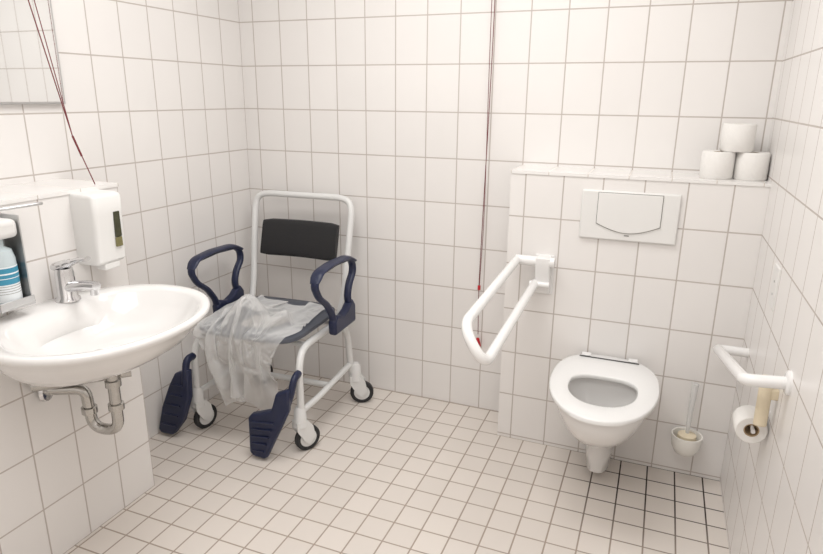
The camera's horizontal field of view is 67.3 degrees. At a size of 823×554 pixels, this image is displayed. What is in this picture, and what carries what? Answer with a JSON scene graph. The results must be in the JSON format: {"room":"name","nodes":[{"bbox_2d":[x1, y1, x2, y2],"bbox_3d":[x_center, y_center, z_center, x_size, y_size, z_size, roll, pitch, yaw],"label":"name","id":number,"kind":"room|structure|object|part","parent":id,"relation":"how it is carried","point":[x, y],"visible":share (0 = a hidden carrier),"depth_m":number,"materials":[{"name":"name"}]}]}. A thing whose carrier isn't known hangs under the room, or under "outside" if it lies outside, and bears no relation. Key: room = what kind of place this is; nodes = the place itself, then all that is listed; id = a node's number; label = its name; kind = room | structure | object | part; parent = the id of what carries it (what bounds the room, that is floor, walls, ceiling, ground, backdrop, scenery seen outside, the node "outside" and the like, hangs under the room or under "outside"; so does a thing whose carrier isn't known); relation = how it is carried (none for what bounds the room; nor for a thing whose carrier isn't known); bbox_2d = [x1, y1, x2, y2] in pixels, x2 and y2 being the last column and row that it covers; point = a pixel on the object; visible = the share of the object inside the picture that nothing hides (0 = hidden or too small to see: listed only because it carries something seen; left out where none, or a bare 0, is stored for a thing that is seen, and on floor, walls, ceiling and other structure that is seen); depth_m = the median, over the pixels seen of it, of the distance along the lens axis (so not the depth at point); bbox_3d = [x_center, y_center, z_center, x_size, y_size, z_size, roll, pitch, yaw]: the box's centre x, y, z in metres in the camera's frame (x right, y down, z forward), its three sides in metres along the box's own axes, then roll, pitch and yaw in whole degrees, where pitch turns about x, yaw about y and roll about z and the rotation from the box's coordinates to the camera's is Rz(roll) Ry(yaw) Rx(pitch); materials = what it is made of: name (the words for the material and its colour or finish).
{"room":"accessible bathroom","nodes":[
{"label":"accessible bathroom","id":0,"kind":"room"},
{"bbox_2d":[0,187,154,553],"bbox_3d":[-1.525,0.513,1.381,0.273,1.178,2.107,7,18,21],"label":"wall","id":1,"kind":"structure","parent":0,"point":[62,479],"depth_m":1.99,"materials":[{"name":"tile"}]},
{"bbox_2d":[0,202,42,313],"bbox_3d":[-1.107,-0.059,1.715,0.145,0.294,0.143,7,18,21],"label":"dispenser","id":2,"kind":"object","parent":1,"relation":"attached to","point":[15,288],"visible":1,"depth_m":1.72,"materials":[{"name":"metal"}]},
{"bbox_2d":[0,239,22,304],"bbox_3d":[-1.139,-0.015,1.722,0.074,0.185,0.074,7,18,21],"label":"bottle","id":3,"kind":"object","parent":2,"relation":"on","point":[11,250],"depth_m":1.72,"materials":[{"name":"plastic"}]},
{"bbox_3d":[-1.095,-0.178,1.676,0.124,0.044,0.143,7,18,21],"label":"lever","id":4,"kind":"part","parent":2,"relation":"part of","materials":[{"name":"metal"}]},
{"bbox_2d":[0,178,118,204],"bbox_3d":[-1.518,-0.058,1.214,0.277,0.012,2.111,7,18,21],"label":"trim","id":5,"kind":"structure","parent":1,"relation":"on","point":[22,192],"depth_m":1.97,"materials":[{"name":"tile"}]},
{"bbox_2d":[69,189,125,269],"bbox_3d":[-1.008,-0.151,2.003,0.102,0.247,0.116,7,18,21],"label":"soap dispenser","id":6,"kind":"object","parent":1,"relation":"attached to","point":[97,221],"visible":0.97,"depth_m":1.96,"materials":[{"name":"white plastic"}]},
{"bbox_2d":[0,284,210,386],"bbox_3d":[-0.889,0.197,1.805,0.539,0.183,0.638,7,18,21],"label":"basin","id":7,"kind":"object","parent":1,"relation":"attached to","point":[118,330],"visible":0.98,"depth_m":1.82,"materials":[{"name":"ceramic"}]},
{"bbox_2d":[50,257,100,302],"bbox_3d":[-1.018,0.004,1.876,0.165,0.148,0.072,7,18,21],"label":"mixer tap","id":8,"kind":"object","parent":7,"relation":"on","point":[67,286],"visible":1,"depth_m":1.87,"materials":[{"name":"silver metal"}]},
{"bbox_3d":[-1.024,-0.041,1.865,0.132,0.055,0.056,7,18,21],"label":"lever","id":9,"kind":"part","parent":8,"relation":"part of","materials":[{"name":"silver metal"}]},
{"bbox_3d":[-1.004,0.032,1.878,0.133,0.052,0.044,7,18,21],"label":"spout","id":10,"kind":"part","parent":8,"relation":"part of","materials":[{"name":"silver metal"}]},
{"bbox_2d":[30,371,131,434],"bbox_3d":[-1.029,0.384,1.958,0.279,0.254,0.106,-4,17,-14],"label":"trap","id":11,"kind":"object","parent":7,"relation":"attached to","point":[89,409],"visible":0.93,"depth_m":1.95,"materials":[{"name":"silver metal"}]},
{"bbox_2d":[0,0,259,438],"bbox_3d":[-1.487,-0.285,1.754,0.100,2.500,3.214,7,18,21],"label":"wall","id":12,"kind":"structure","parent":0,"point":[154,89],"depth_m":2.63,"materials":[{"name":"tile"}]},
{"bbox_2d":[0,0,65,104],"bbox_3d":[-1.374,-0.910,1.677,0.024,0.855,0.842,7,18,21],"label":"wall mirror","id":13,"kind":"object","parent":12,"relation":"attached to","point":[26,77],"visible":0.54,"depth_m":2.02,"materials":[{"name":"mirror"}]},
{"bbox_2d":[64,368,728,553],"bbox_3d":[-0.362,1.100,1.686,2.548,0.100,3.414,7,18,21],"label":"floor","id":14,"kind":"structure","parent":0,"point":[392,472],"depth_m":2.39,"materials":[{"name":"tile"}]},
{"bbox_2d":[159,190,373,458],"bbox_3d":[-0.645,0.169,2.852,0.763,1.025,0.751,7,18,21],"label":"chair","id":15,"kind":"object","parent":14,"relation":"on","point":[284,237],"visible":0.93,"depth_m":2.81,"materials":[{"name":"plastic"}]},
{"bbox_3d":[-0.905,0.018,2.901,0.054,0.319,0.391,6,17,18],"label":"armrest","id":16,"kind":"part","parent":15,"relation":"part of","materials":[{"name":"blue plastic"}]},
{"bbox_2d":[194,294,331,403],"bbox_3d":[-0.667,0.300,2.798,0.480,0.522,0.466,5,17,15],"label":"plastic sheet","id":17,"kind":"object","parent":15,"relation":"on","point":[273,313],"visible":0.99,"depth_m":2.66,"materials":[{"name":"white"}]},
{"bbox_3d":[-0.645,0.187,2.813,0.507,0.030,0.502,7,18,21],"label":"seat","id":18,"kind":"part","parent":15,"relation":"part of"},
{"bbox_3d":[-0.640,0.378,2.903,0.592,0.356,0.544,7,18,21],"label":"frame","id":19,"kind":"part","parent":15,"relation":"part of","materials":[{"name":"metal"}]},
{"bbox_3d":[-0.542,-0.186,3.017,0.405,0.172,0.089,6,17,18],"label":"backrest","id":20,"kind":"part","parent":15,"relation":"part of","materials":[{"name":"black plastic"}]},
{"bbox_3d":[-0.562,-0.106,3.024,0.566,0.592,0.224,6,17,18],"label":"frame","id":21,"kind":"part","parent":15,"relation":"part of","materials":[{"name":"metal"}]},
{"bbox_3d":[-0.334,0.079,2.710,0.054,0.319,0.391,6,17,18],"label":"armrest","id":22,"kind":"part","parent":15,"relation":"part of","materials":[{"name":"blue plastic"}]},
{"bbox_2d":[238,0,791,411],"bbox_3d":[0.265,-0.575,2.798,2.548,2.500,0.100,7,18,21],"label":"wall","id":23,"kind":"structure","parent":0,"point":[382,106],"depth_m":2.80,"materials":[{"name":"tile"}]},
{"bbox_2d":[497,173,769,480],"bbox_3d":[0.864,0.175,2.590,0.920,1.188,0.214,7,18,21],"label":"wall","id":24,"kind":"structure","parent":0,"point":[666,308],"depth_m":2.46,"materials":[{"name":"tile"}]},
{"bbox_2d":[461,254,555,364],"bbox_3d":[0.359,0.093,2.207,0.175,0.179,0.805,7,18,21],"label":"support rail","id":25,"kind":"object","parent":24,"relation":"attached to","point":[542,282],"visible":1,"depth_m":2.20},
{"bbox_2d":[549,351,659,472],"bbox_3d":[0.705,0.598,2.336,0.386,0.437,0.579,7,18,21],"label":"toilet","id":26,"kind":"object","parent":24,"relation":"attached to","point":[602,401],"visible":1,"depth_m":2.31,"materials":[{"name":"ceramic"}]},
{"bbox_3d":[0.710,0.608,2.352,0.356,0.408,0.552,7,18,21],"label":"bowl","id":27,"kind":"part","parent":26,"relation":"part of","materials":[{"name":"ceramic"}]},
{"bbox_3d":[0.704,0.404,2.272,0.386,0.019,0.565,7,18,21],"label":"seat","id":28,"kind":"part","parent":26,"relation":"part of","materials":[{"name":"plastic"}]},
{"bbox_2d":[579,189,681,244],"bbox_3d":[0.827,-0.229,2.358,0.355,0.190,0.022,7,18,21],"label":"flush plate","id":29,"kind":"object","parent":24,"relation":"attached to","point":[641,217],"visible":1,"depth_m":2.35,"materials":[{"name":"white plastic"}]},
{"bbox_2d":[510,165,770,186],"bbox_3d":[0.867,-0.400,2.420,0.924,0.012,0.218,7,18,21],"label":"trim","id":30,"kind":"structure","parent":24,"relation":"on","point":[522,169],"depth_m":2.39,"materials":[{"name":"tile"}]},
{"bbox_2d":[699,150,735,179],"bbox_3d":[1.129,-0.415,2.284,0.112,0.098,0.112,7,18,21],"label":"toilet roll","id":31,"kind":"object","parent":30,"relation":"on","point":[715,164],"visible":0.94,"depth_m":2.24,"materials":[{"name":"paper"}]},
{"bbox_2d":[719,123,756,152],"bbox_3d":[1.188,-0.507,2.249,0.112,0.098,0.112,7,18,21],"label":"toilet roll","id":32,"kind":"object","parent":31,"relation":"on","point":[735,137],"visible":1,"depth_m":2.21,"materials":[{"name":"paper"}]},
{"bbox_2d":[732,151,770,180],"bbox_3d":[1.238,-0.405,2.252,0.112,0.098,0.112,7,18,21],"label":"toilet roll","id":33,"kind":"object","parent":30,"relation":"on","point":[749,166],"visible":0.91,"depth_m":2.21,"materials":[{"name":"paper"}]},
{"bbox_2d":[671,382,702,456],"bbox_3d":[1.086,0.554,2.418,0.114,0.301,0.127,7,18,21],"label":"toilet brush","id":34,"kind":"object","parent":24,"relation":"attached to","point":[686,441],"visible":1,"depth_m":2.40,"materials":[{"name":"white plastic"}]},
{"bbox_3d":[1.090,0.521,2.407,0.026,0.231,0.031,7,18,21],"label":"handle","id":35,"kind":"part","parent":34,"relation":"part of","materials":[{"name":"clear plastic"}]},
{"bbox_2d":[671,427,702,456],"bbox_3d":[1.083,0.660,2.442,0.114,0.085,0.114,7,18,21],"label":"cup","id":36,"kind":"object","parent":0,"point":[685,443],"depth_m":2.41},
{"bbox_2d":[720,0,822,553],"bbox_3d":[0.785,-0.010,0.887,0.100,2.500,3.214,7,18,21],"label":"wall","id":37,"kind":"structure","parent":0,"point":[772,487],"depth_m":1.69,"materials":[{"name":"tile"}]},
{"bbox_2d":[713,345,792,395],"bbox_3d":[1.022,0.257,1.892,0.120,0.228,0.708,7,18,21],"label":"grab bar","id":38,"kind":"object","parent":37,"relation":"attached to","point":[724,352],"visible":1,"depth_m":1.60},
{"bbox_2d":[749,387,778,433],"bbox_3d":[0.989,0.336,1.739,0.053,0.172,0.156,7,18,21],"label":"toilet roll holder","id":39,"kind":"object","parent":37,"relation":"attached to","point":[765,395],"visible":0.55,"depth_m":1.68,"materials":[{"name":"beige plastic"}]},
{"bbox_2d":[732,405,767,442],"bbox_3d":[0.971,0.422,1.773,0.084,0.084,0.080,7,18,21],"label":"toilet roll","id":40,"kind":"object","parent":39,"relation":"hanging from","point":[743,416],"visible":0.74,"depth_m":1.75,"materials":[{"name":"paper"}]},
{"bbox_2d":[768,263,780,310],"bbox_3d":[1.103,0.030,1.879,0.008,0.130,0.080,7,18,21],"label":"wall socket","id":41,"kind":"object","parent":37,"relation":"attached to","point":[776,275],"visible":1,"depth_m":1.86,"materials":[{"name":"white plastic"}]},
{"bbox_3d":[-0.339,-1.395,0.955,2.548,0.100,3.414,7,18,21],"label":"ceiling","id":42,"kind":"structure","parent":0,"visible":0},
{"bbox_2d":[28,0,94,183],"bbox_3d":[-1.150,-0.921,1.816,0.239,1.309,0.025,-9,19,-31],"label":"pull cord","id":43,"kind":"object","parent":42,"relation":"hanging from","point":[73,138],"visible":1,"depth_m":1.93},
{"bbox_2d":[476,1,494,346],"bbox_3d":[0.325,-0.705,2.647,0.032,2.165,0.032,7,18,21],"label":"pull cord","id":44,"kind":"object","parent":42,"relation":"hanging from","point":[479,285],"visible":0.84,"depth_m":2.70,"materials":[{"name":"red fabric"}]}
]}

